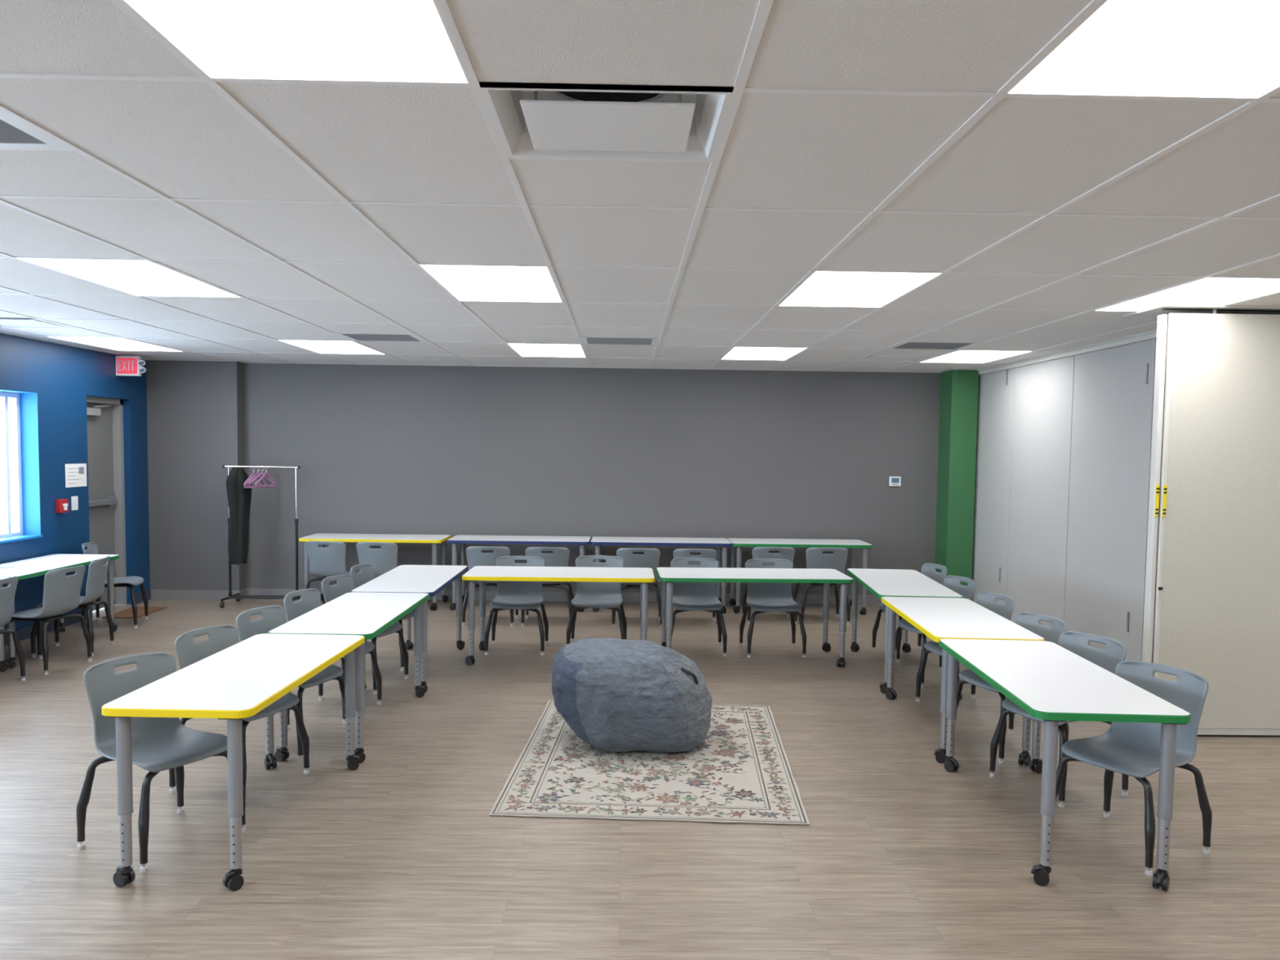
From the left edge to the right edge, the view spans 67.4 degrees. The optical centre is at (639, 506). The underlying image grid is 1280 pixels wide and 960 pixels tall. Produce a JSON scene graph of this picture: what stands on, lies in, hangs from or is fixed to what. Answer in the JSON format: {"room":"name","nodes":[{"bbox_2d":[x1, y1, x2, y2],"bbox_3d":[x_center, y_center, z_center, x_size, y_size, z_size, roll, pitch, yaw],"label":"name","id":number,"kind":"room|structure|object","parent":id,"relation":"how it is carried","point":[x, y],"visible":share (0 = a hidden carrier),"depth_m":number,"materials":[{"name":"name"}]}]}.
{"room":"classroom","nodes":[
{"label":"classroom","id":0,"kind":"room"},
{"bbox_2d":[0,333,150,629],"bbox_3d":[-4.897,-0.009,2.828,0.200,2.690,13.800,1,3,-1],"label":"wall","id":1,"kind":"structure","parent":0,"point":[62,376],"depth_m":8.20,"materials":[{"name":"blue paint"}]},
{"bbox_2d":[0,389,42,543],"bbox_3d":[-4.947,-0.287,6.954,0.210,1.170,1.670,1,3,-1],"label":"window","id":2,"kind":"structure","parent":1,"relation":"in","point":[24,405],"depth_m":7.76,"materials":[{"name":"clear glass"}]},
{"bbox_2d":[55,498,68,512],"bbox_3d":[-4.855,-0.008,8.076,0.058,0.110,0.115,1,3,-1],"label":"alarm pull station","id":3,"kind":"object","parent":1,"relation":"attached to","point":[61,505],"visible":1,"depth_m":8.04,"materials":[{"name":"red plastic"}]},
{"bbox_2d":[71,496,78,510],"bbox_3d":[-4.880,-0.032,8.293,0.014,0.120,0.090,1,3,-1],"label":"light switch","id":4,"kind":"object","parent":1,"relation":"attached to","point":[74,502],"visible":1,"depth_m":8.29,"materials":[{"name":"white plastic"}]},
{"bbox_2d":[65,463,86,487],"bbox_3d":[-4.882,-0.273,8.313,0.002,0.200,0.320,1,3,-1],"label":"papers","id":5,"kind":"object","parent":1,"relation":"attached to","point":[75,473],"visible":1,"depth_m":8.30,"materials":[{"name":"white paper"}]},
{"bbox_2d":[4,589,151,645],"bbox_3d":[-4.807,1.290,2.833,0.012,0.100,13.650,1,3,-1],"label":"baseboard","id":6,"kind":"structure","parent":1,"relation":"attached to","point":[24,633],"depth_m":7.97,"materials":[{"name":"grey rubber"}]},
{"bbox_2d":[86,395,126,611],"bbox_3d":[-5.030,-0.019,8.892,0.134,1.979,0.748,1,3,-1],"label":"door","id":7,"kind":"structure","parent":1,"relation":"in","point":[105,446],"depth_m":9.09,"materials":[{"name":"grey paint"}]},
{"bbox_2d":[115,355,146,376],"bbox_3d":[-4.741,-1.314,8.951,0.284,0.185,0.075,1,3,-1],"label":"exit sign","id":8,"kind":"object","parent":1,"relation":"attached to","point":[126,366],"visible":1,"depth_m":8.94,"materials":[{"name":"red plastic"}]},
{"bbox_2d":[146,360,940,595],"bbox_3d":[0.468,-0.359,9.830,11.150,2.690,0.350,1,3,-1],"label":"wall","id":9,"kind":"structure","parent":0,"point":[454,451],"depth_m":9.77,"materials":[{"name":"grey paint"}]},
{"bbox_2d":[151,588,882,604],"bbox_3d":[-0.936,0.923,9.779,7.948,0.100,0.162,1,3,-1],"label":"baseboard","id":10,"kind":"structure","parent":9,"relation":"attached to","point":[163,594],"depth_m":9.83,"materials":[{"name":"grey rubber"}]},
{"bbox_2d":[888,476,901,486],"bbox_3d":[2.612,-0.261,9.830,0.120,0.100,0.028,1,3,-1],"label":"wall thermostat","id":11,"kind":"object","parent":9,"relation":"attached to","point":[893,481],"visible":1,"depth_m":9.82,"materials":[{"name":"white plastic"}]},
{"bbox_2d":[0,0,1279,372],"bbox_3d":[0.592,-1.160,2.845,11.150,0.350,14.200,1,3,-1],"label":"ceiling","id":12,"kind":"structure","parent":0,"point":[180,140],"depth_m":3.05,"materials":[{"name":"tile"}]},
{"bbox_2d":[0,111,69,148],"bbox_3d":[-1.873,-1.019,2.414,0.574,0.064,0.516,1,3,-1],"label":"return grille","id":13,"kind":"object","parent":12,"relation":"in","point":[14,133],"depth_m":2.58,"materials":[{"name":"white metal"}]},
{"bbox_2d":[0,318,79,328],"bbox_3d":[-4.332,-1.333,6.685,0.574,0.114,0.516,1,3,-1],"label":"ceiling light panel","id":14,"kind":"object","parent":12,"relation":"in","point":[4,322],"depth_m":6.77,"materials":[{"name":"white plastic"}]},
{"bbox_2d":[52,337,178,351],"bbox_3d":[-4.354,-1.360,8.035,0.568,0.002,1.050,1,3,-1],"label":"ceiling light panel","id":15,"kind":"object","parent":12,"relation":"in","point":[117,344],"depth_m":7.99,"materials":[{"name":"white plastic"}]},
{"bbox_2d":[21,258,238,297],"bbox_3d":[-2.509,-1.143,4.831,0.568,0.002,1.050,1,3,-1],"label":"ceiling light panel","id":16,"kind":"object","parent":12,"relation":"in","point":[137,277],"depth_m":4.75,"materials":[{"name":"white plastic"}]},
{"bbox_2d":[126,0,466,82],"bbox_3d":[-0.665,-0.927,1.627,0.568,0.002,1.050,1,3,-1],"label":"ceiling light panel","id":17,"kind":"object","parent":12,"relation":"in","point":[379,40],"depth_m":1.93,"materials":[{"name":"white plastic"}]},
{"bbox_2d":[280,340,383,354],"bbox_3d":[-2.560,-1.338,8.065,0.568,0.002,1.050,1,3,-1],"label":"ceiling light panel","id":18,"kind":"object","parent":12,"relation":"in","point":[322,347],"depth_m":8.02,"materials":[{"name":"white plastic"}]},
{"bbox_2d":[334,333,426,342],"bbox_3d":[-1.949,-1.312,7.264,0.574,0.064,0.516,1,3,-1],"label":"return grille","id":19,"kind":"object","parent":12,"relation":"in","point":[353,336],"depth_m":7.28,"materials":[{"name":"grey metal"}]},
{"bbox_2d":[420,264,561,302],"bbox_3d":[-0.716,-1.122,4.861,0.568,0.002,1.050,1,3,-1],"label":"ceiling light panel","id":20,"kind":"object","parent":12,"relation":"in","point":[466,282],"depth_m":4.78,"materials":[{"name":"white plastic"}]},
{"bbox_2d":[508,343,585,357],"bbox_3d":[-0.766,-1.317,8.094,0.568,0.002,1.050,1,3,-1],"label":"ceiling light panel","id":21,"kind":"object","parent":12,"relation":"in","point":[523,349],"depth_m":8.05,"materials":[{"name":"white plastic"}]},
{"bbox_2d":[480,87,732,159],"bbox_3d":[-0.079,-1.023,2.442,0.574,0.114,0.516,1,3,-1],"label":"air diffuser","id":22,"kind":"object","parent":12,"relation":"in","point":[541,122],"depth_m":2.49,"materials":[{"name":"white metal"}]},
{"bbox_2d":[580,337,657,345],"bbox_3d":[-0.155,-1.290,7.294,0.574,0.064,0.516,1,3,-1],"label":"return grille","id":23,"kind":"object","parent":12,"relation":"in","point":[585,340],"depth_m":7.30,"materials":[{"name":"grey metal"}]},
{"bbox_2d":[0,0,1279,373],"bbox_3d":[0.590,-0.984,2.856,10.750,0.005,13.800,1,3,-1],"label":"grid","id":24,"kind":"object","parent":12,"relation":"attached to","point":[764,6],"depth_m":3.22,"materials":[{"name":"white metal"}]},
{"bbox_2d":[721,346,806,359],"bbox_3d":[1.027,-1.295,8.124,0.568,0.002,1.050,1,3,-1],"label":"ceiling light panel","id":25,"kind":"object","parent":12,"relation":"in","point":[736,353],"depth_m":8.08,"materials":[{"name":"white plastic"}]},
{"bbox_2d":[780,271,939,306],"bbox_3d":[1.078,-1.100,4.890,0.568,0.002,1.050,1,3,-1],"label":"ceiling light panel","id":26,"kind":"object","parent":12,"relation":"in","point":[837,289],"depth_m":4.81,"materials":[{"name":"white plastic"}]},
{"bbox_2d":[886,341,981,350],"bbox_3d":[2.236,-1.261,7.333,0.574,0.064,0.516,1,3,-1],"label":"return grille","id":27,"kind":"object","parent":12,"relation":"in","point":[904,345],"depth_m":7.34,"materials":[{"name":"grey metal"}]},
{"bbox_2d":[920,350,1031,363],"bbox_3d":[2.821,-1.273,8.153,0.568,0.002,1.050,1,3,-1],"label":"ceiling light panel","id":28,"kind":"object","parent":12,"relation":"in","point":[961,356],"depth_m":8.11,"materials":[{"name":"white plastic"}]},
{"bbox_2d":[1009,0,1279,97],"bbox_3d":[1.129,-0.905,1.656,0.568,0.002,1.050,1,3,-1],"label":"ceiling light panel","id":29,"kind":"object","parent":12,"relation":"in","point":[1222,48],"depth_m":1.95,"materials":[{"name":"white plastic"}]},
{"bbox_2d":[1097,277,1279,311],"bbox_3d":[2.872,-1.078,4.920,0.568,0.002,1.050,1,3,-1],"label":"ceiling light panel","id":30,"kind":"object","parent":12,"relation":"in","point":[1208,291],"depth_m":4.83,"materials":[{"name":"white plastic"}]},
{"bbox_2d":[0,598,1279,959],"bbox_3d":[0.558,1.450,3.002,11.150,0.100,14.200,1,3,-1],"label":"floor","id":31,"kind":"structure","parent":0,"point":[401,855],"depth_m":3.87,"materials":[{"name":"plastic"}]},
{"bbox_2d":[0,577,9,671],"bbox_3d":[-4.548,0.839,5.880,0.550,0.640,1.390,1,3,-1],"label":"table","id":32,"kind":"object","parent":31,"relation":"on","point":[4,665],"visible":0.66,"depth_m":6.53,"materials":[{"name":"grey metal"}]},
{"bbox_2d":[0,575,25,680],"bbox_3d":[-4.224,0.799,6.074,0.455,0.706,0.455,1,3,-1],"label":"chair","id":33,"kind":"object","parent":31,"relation":"on","point":[7,593],"visible":1,"depth_m":6.16,"materials":[{"name":"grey plastic"}]},
{"bbox_2d":[8,564,92,675],"bbox_3d":[-4.154,0.763,6.691,0.455,0.706,0.455,1,3,7],"label":"chair","id":34,"kind":"object","parent":31,"relation":"on","point":[61,592],"visible":0.93,"depth_m":6.62,"materials":[{"name":"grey plastic"}]},
{"bbox_2d":[0,554,119,668],"bbox_3d":[-4.570,0.754,7.288,0.550,0.640,1.390,1,3,-1],"label":"table","id":35,"kind":"object","parent":31,"relation":"on","point":[46,563],"visible":0.56,"depth_m":7.38,"materials":[{"name":"white laminate"}]},
{"bbox_2d":[0,564,37,568],"bbox_3d":[-4.623,0.446,7.068,0.280,0.001,0.200,-1,4,-21],"label":"paper sheet","id":36,"kind":"object","parent":35,"relation":"on","point":[32,566],"visible":1,"depth_m":7.08,"materials":[{"name":"white paper"}]},
{"bbox_2d":[31,555,114,657],"bbox_3d":[-4.242,0.730,7.214,0.455,0.706,0.455,0,4,-11],"label":"chair","id":37,"kind":"object","parent":31,"relation":"on","point":[97,571],"visible":0.75,"depth_m":7.14,"materials":[{"name":"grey plastic"}]},
{"bbox_2d":[81,542,148,627],"bbox_3d":[-4.542,0.662,8.280,0.455,0.706,0.455,0,4,-16],"label":"chair","id":38,"kind":"object","parent":31,"relation":"on","point":[91,547],"visible":0.66,"depth_m":8.30,"materials":[{"name":"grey plastic"}]},
{"bbox_2d":[102,606,166,618],"bbox_3d":[-4.659,0.973,8.863,0.300,0.012,0.580,1,3,-1],"label":"door mat","id":39,"kind":"object","parent":31,"relation":"on","point":[127,613],"visible":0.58,"depth_m":8.82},
{"bbox_2d":[75,652,245,872],"bbox_3d":[-1.899,0.967,3.794,0.455,0.706,0.455,3,4,29],"label":"chair","id":40,"kind":"object","parent":31,"relation":"on","point":[159,744],"visible":0.84,"depth_m":3.79,"materials":[{"name":"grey plastic"}]},
{"bbox_2d":[102,633,364,890],"bbox_3d":[-1.611,0.985,4.016,0.534,0.650,1.356,1,3,1],"label":"table","id":41,"kind":"object","parent":31,"relation":"on","point":[234,683],"visible":0.94,"depth_m":3.59,"materials":[{"name":"white laminate"}]},
{"bbox_2d":[168,624,309,793],"bbox_3d":[-1.861,0.928,4.441,0.455,0.706,0.455,2,4,19],"label":"chair","id":42,"kind":"object","parent":31,"relation":"on","point":[188,652],"visible":0.48,"depth_m":4.47,"materials":[{"name":"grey plastic"}]},
{"bbox_2d":[219,465,300,608],"bbox_3d":[-3.681,0.278,9.357,0.745,1.364,0.434,1,3,-1],"label":"clothes rack","id":43,"kind":"object","parent":31,"relation":"on","point":[237,596],"visible":0.71,"depth_m":9.34,"materials":[{"name":"silver metal"}]},
{"bbox_2d":[226,464,252,564],"bbox_3d":[-3.910,0.074,9.354,0.147,0.976,0.278,3,4,29],"label":"coat","id":44,"kind":"object","parent":43,"relation":"hanging from","point":[239,498],"visible":0.99,"depth_m":9.30,"materials":[{"name":"fabric"}]},
{"bbox_2d":[243,465,263,488],"bbox_3d":[-3.751,-0.293,9.322,0.024,0.221,0.258,2,4,21],"label":"clothes hanger","id":45,"kind":"object","parent":43,"relation":"hanging from","point":[253,473],"visible":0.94,"depth_m":9.29,"materials":[{"name":"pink plastic"}]},
{"bbox_2d":[245,465,270,488],"bbox_3d":[-3.711,-0.293,9.322,0.025,0.221,0.258,4,4,39],"label":"clothes hanger","id":46,"kind":"object","parent":43,"relation":"hanging from","point":[257,473],"visible":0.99,"depth_m":9.30,"materials":[{"name":"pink plastic"}]},
{"bbox_2d":[248,465,275,488],"bbox_3d":[-3.671,-0.292,9.323,0.258,0.221,0.024,-2,4,-39],"label":"clothes hanger","id":47,"kind":"object","parent":43,"relation":"hanging from","point":[261,473],"visible":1,"depth_m":9.30,"materials":[{"name":"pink plastic"}]},
{"bbox_2d":[254,465,277,488],"bbox_3d":[-3.631,-0.292,9.323,0.024,0.221,0.258,3,4,29],"label":"clothes hanger","id":48,"kind":"object","parent":43,"relation":"hanging from","point":[265,473],"visible":1,"depth_m":9.31,"materials":[{"name":"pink plastic"}]},
{"bbox_2d":[235,604,344,761],"bbox_3d":[-1.830,0.894,5.020,0.455,0.706,0.455,2,4,16],"label":"chair","id":49,"kind":"object","parent":31,"relation":"on","point":[273,617],"visible":0.42,"depth_m":5.05,"materials":[{"name":"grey plastic"}]},
{"bbox_2d":[305,540,359,604],"bbox_3d":[-2.828,0.648,8.895,0.455,0.706,0.455,1,3,9],"label":"chair","id":50,"kind":"object","parent":31,"relation":"on","point":[324,562],"visible":0.7,"depth_m":8.71,"materials":[{"name":"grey plastic"}]},
{"bbox_2d":[283,588,382,724],"bbox_3d":[-1.830,0.855,5.657,0.455,0.706,0.455,1,4,11],"label":"chair","id":51,"kind":"object","parent":31,"relation":"on","point":[310,598],"visible":0.45,"depth_m":5.76,"materials":[{"name":"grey plastic"}]},
{"bbox_2d":[267,591,429,763],"bbox_3d":[-1.578,0.903,5.380,0.519,0.650,1.351,1,3,0],"label":"table","id":52,"kind":"object","parent":31,"relation":"on","point":[366,615],"visible":0.79,"depth_m":5.10,"materials":[{"name":"white laminate"}]},
{"bbox_2d":[317,573,408,694],"bbox_3d":[-1.831,0.816,6.317,0.455,0.706,0.455,2,4,13],"label":"chair","id":53,"kind":"object","parent":31,"relation":"on","point":[344,584],"visible":0.41,"depth_m":6.38,"materials":[{"name":"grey plastic"}]},
{"bbox_2d":[298,533,451,610],"bbox_3d":[-2.583,0.631,9.436,1.360,0.680,0.580,1,3,-1],"label":"table","id":54,"kind":"object","parent":31,"relation":"on","point":[434,540],"visible":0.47,"depth_m":9.21,"materials":[{"name":"white laminate"}]},
{"bbox_2d":[355,542,397,578],"bbox_3d":[-2.366,0.656,8.863,0.455,0.706,0.455,1,3,5],"label":"chair","id":55,"kind":"object","parent":31,"relation":"on","point":[383,560],"visible":0.4,"depth_m":8.66,"materials":[{"name":"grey plastic"}]},
{"bbox_2d":[350,563,413,671],"bbox_3d":[-1.841,0.779,6.934,0.455,0.706,0.455,1,3,7],"label":"chair","id":56,"kind":"object","parent":31,"relation":"on","point":[366,574],"visible":0.3,"depth_m":6.95,"materials":[{"name":"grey plastic"}]},
{"bbox_2d":[351,564,467,693],"bbox_3d":[-1.585,0.819,6.773,0.529,0.650,1.410,1,3,-1],"label":"table","id":57,"kind":"object","parent":31,"relation":"on","point":[431,580],"visible":0.6,"depth_m":6.68,"materials":[{"name":"white laminate"}]},
{"bbox_2d":[462,546,518,626],"bbox_3d":[-1.341,0.684,8.620,0.455,0.706,0.455,1,3,-1],"label":"chair","id":58,"kind":"object","parent":31,"relation":"on","point":[475,557],"visible":0.39,"depth_m":8.42,"materials":[{"name":"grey plastic"}]},
{"bbox_2d":[484,555,548,655],"bbox_3d":[-0.953,0.757,7.482,0.455,0.706,0.455,1,3,-1],"label":"chair","id":59,"kind":"object","parent":31,"relation":"on","point":[524,595],"visible":0.89,"depth_m":7.62,"materials":[{"name":"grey plastic"}]},
{"bbox_2d":[447,534,591,612],"bbox_3d":[-1.174,0.648,9.459,1.360,0.680,0.580,1,3,-1],"label":"table","id":60,"kind":"object","parent":31,"relation":"on","point":[582,541],"visible":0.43,"depth_m":9.23,"materials":[{"name":"white laminate"}]},
{"bbox_2d":[520,546,574,626],"bbox_3d":[-0.821,0.690,8.629,0.455,0.706,0.455,1,3,-1],"label":"chair","id":61,"kind":"object","parent":31,"relation":"on","point":[559,557],"visible":0.56,"depth_m":8.43,"materials":[{"name":"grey plastic"}]},
{"bbox_2d":[462,565,654,666],"bbox_3d":[-0.593,0.808,7.171,1.380,0.650,0.627,1,3,-1],"label":"table","id":62,"kind":"object","parent":31,"relation":"on","point":[644,575],"visible":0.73,"depth_m":6.96,"materials":[{"name":"white laminate"}]},
{"bbox_2d":[566,555,626,644],"bbox_3d":[-0.334,0.759,7.592,0.455,0.706,0.455,1,3,1],"label":"chair","id":63,"kind":"object","parent":31,"relation":"on","point":[607,595],"visible":0.86,"depth_m":7.73,"materials":[{"name":"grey plastic"}]},
{"bbox_2d":[612,547,662,627],"bbox_3d":[-0.021,0.700,8.642,0.455,0.706,0.455,1,3,-1],"label":"chair","id":64,"kind":"object","parent":31,"relation":"on","point":[651,557],"visible":0.62,"depth_m":8.44,"materials":[{"name":"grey plastic"}]},
{"bbox_2d":[488,700,809,825],"bbox_3d":[0.076,1.269,4.992,1.367,0.010,1.877,1,3,2],"label":"area rug","id":65,"kind":"object","parent":31,"relation":"on","point":[740,773],"visible":0.66,"depth_m":4.55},
{"bbox_2d":[551,637,711,752],"bbox_3d":[-0.047,0.992,5.155,0.890,0.522,0.774,1,3,3],"label":"bean bag chair","id":66,"kind":"object","parent":65,"relation":"on","point":[615,695],"visible":1,"depth_m":4.86,"materials":[{"name":"grey fabric"}]},
{"bbox_2d":[590,536,732,613],"bbox_3d":[0.196,0.665,9.482,1.360,0.680,0.580,1,3,-1],"label":"table","id":67,"kind":"object","parent":31,"relation":"on","point":[722,544],"visible":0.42,"depth_m":9.25,"materials":[{"name":"white laminate"}]},
{"bbox_2d":[673,548,719,627],"bbox_3d":[0.479,0.706,8.650,0.455,0.706,0.455,1,3,-1],"label":"chair","id":68,"kind":"object","parent":31,"relation":"on","point":[678,553],"visible":0.2,"depth_m":8.43,"materials":[{"name":"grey plastic"}]},
{"bbox_2d":[670,557,727,656],"bbox_3d":[0.437,0.773,7.525,0.455,0.706,0.455,1,3,-1],"label":"chair","id":69,"kind":"object","parent":31,"relation":"on","point":[686,596],"visible":0.72,"depth_m":7.66,"materials":[{"name":"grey plastic"}]},
{"bbox_2d":[656,567,853,667],"bbox_3d":[0.835,0.823,7.243,1.410,0.650,0.627,1,3,-2],"label":"table","id":70,"kind":"object","parent":31,"relation":"on","point":[668,575],"visible":0.84,"depth_m":7.04,"materials":[{"name":"white laminate"}]},
{"bbox_2d":[742,546,796,623],"bbox_3d":[1.205,0.700,8.902,0.455,0.706,0.455,1,3,-1],"label":"chair","id":71,"kind":"object","parent":31,"relation":"on","point":[785,553],"visible":0.36,"depth_m":8.69,"materials":[{"name":"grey plastic"}]},
{"bbox_2d":[739,558,806,657],"bbox_3d":[1.036,0.781,7.515,0.455,0.706,0.455,1,3,-3],"label":"chair","id":72,"kind":"object","parent":31,"relation":"on","point":[762,597],"visible":0.86,"depth_m":7.65,"materials":[{"name":"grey plastic"}]},
{"bbox_2d":[727,537,872,614],"bbox_3d":[1.556,0.681,9.504,1.360,0.680,0.580,1,3,-1],"label":"table","id":73,"kind":"object","parent":31,"relation":"on","point":[739,543],"visible":0.8,"depth_m":9.28,"materials":[{"name":"white laminate"}]},
{"bbox_2d":[793,547,850,624],"bbox_3d":[1.686,0.706,8.909,0.455,0.706,0.455,1,3,-3],"label":"chair","id":74,"kind":"object","parent":31,"relation":"on","point":[815,558],"visible":0.6,"depth_m":8.72,"materials":[{"name":"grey plastic"}]},
{"bbox_2d":[846,568,963,693],"bbox_3d":[1.854,0.857,6.898,0.538,0.650,1.420,1,3,3],"label":"table","id":75,"kind":"object","parent":31,"relation":"on","point":[881,583],"visible":0.56,"depth_m":6.84,"materials":[{"name":"white laminate"}]},
{"bbox_2d":[871,563,946,662],"bbox_3d":[2.105,0.801,7.419,0.455,0.706,0.455,0,4,-11],"label":"chair","id":76,"kind":"object","parent":31,"relation":"on","point":[928,570],"visible":0.44,"depth_m":7.51,"materials":[{"name":"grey plastic"}]},
{"bbox_2d":[893,575,975,687],"bbox_3d":[2.057,0.845,6.680,0.455,0.706,0.455,0,4,-13],"label":"chair","id":77,"kind":"object","parent":31,"relation":"on","point":[953,583],"visible":0.44,"depth_m":6.71,"materials":[{"name":"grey plastic"}]},
{"bbox_2d":[934,369,978,586],"bbox_3d":[3.183,-0.175,9.683,0.260,2.410,0.350,1,3,-1],"label":"wall column","id":78,"kind":"structure","parent":31,"relation":"on","point":[958,400],"depth_m":9.52,"materials":[{"name":"green paint"}]},
{"bbox_2d":[881,596,1044,765],"bbox_3d":[1.778,0.941,5.480,0.548,0.650,1.346,1,3,2],"label":"table","id":79,"kind":"object","parent":31,"relation":"on","point":[938,619],"visible":0.65,"depth_m":5.25,"materials":[{"name":"white laminate"}]},
{"bbox_2d":[915,591,1015,719],"bbox_3d":[2.019,0.891,5.900,0.455,0.706,0.455,0,4,-13],"label":"chair","id":80,"kind":"object","parent":31,"relation":"on","point":[987,600],"visible":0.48,"depth_m":6.00,"materials":[{"name":"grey plastic"}]},
{"bbox_2d":[956,612,1068,764],"bbox_3d":[1.981,0.938,5.122,0.455,0.706,0.455,0,4,-17],"label":"chair","id":81,"kind":"object","parent":31,"relation":"on","point":[1030,621],"visible":0.41,"depth_m":5.14,"materials":[{"name":"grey plastic"}]},
{"bbox_2d":[989,631,1128,808],"bbox_3d":[1.999,0.973,4.545,0.455,0.706,0.455,-1,4,-23],"label":"chair","id":82,"kind":"object","parent":31,"relation":"on","point":[1077,642],"visible":0.48,"depth_m":4.59,"materials":[{"name":"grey plastic"}]},
{"bbox_2d":[938,639,1191,891],"bbox_3d":[1.722,1.023,4.111,0.558,0.650,1.346,1,3,2],"label":"table","id":83,"kind":"object","parent":31,"relation":"on","point":[1053,684],"visible":0.98,"depth_m":3.70,"materials":[{"name":"white laminate"}]},
{"bbox_2d":[1053,660,1212,875],"bbox_3d":[1.989,1.012,3.878,0.455,0.706,0.455,-1,4,-31],"label":"chair","id":84,"kind":"object","parent":31,"relation":"on","point":[1129,748],"visible":0.84,"depth_m":3.88,"materials":[{"name":"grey plastic"}]},
{"bbox_2d":[1142,309,1279,737],"bbox_3d":[3.549,0.091,5.507,1.420,2.390,0.414,1,3,-1],"label":"partition","id":85,"kind":"object","parent":31,"relation":"on","point":[1212,595],"visible":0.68,"depth_m":5.31,"materials":[{"name":"fabric"}]},
{"bbox_2d":[971,338,1156,661],"bbox_3d":[3.411,-0.028,7.834,0.090,2.345,4.042,1,3,-1],"label":"wall","id":86,"kind":"structure","parent":0,"point":[1064,446],"depth_m":7.53,"materials":[{"name":"white paint"}]},
{"bbox_2d":[977,329,1156,375],"bbox_3d":[3.429,-1.217,7.700,0.170,0.045,4.170,1,3,-1],"label":"trim","id":87,"kind":"structure","parent":86,"relation":"attached to","point":[1152,335],"depth_m":7.39,"materials":[{"name":"white metal"}]},
{"bbox_2d":[1124,304,1279,317],"bbox_3d":[3.600,-1.091,5.406,1.550,0.016,0.410,1,3,-1],"label":"trim","id":88,"kind":"structure","parent":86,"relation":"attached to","point":[1153,312],"depth_m":5.28,"materials":[{"name":"white metal"}]}
]}

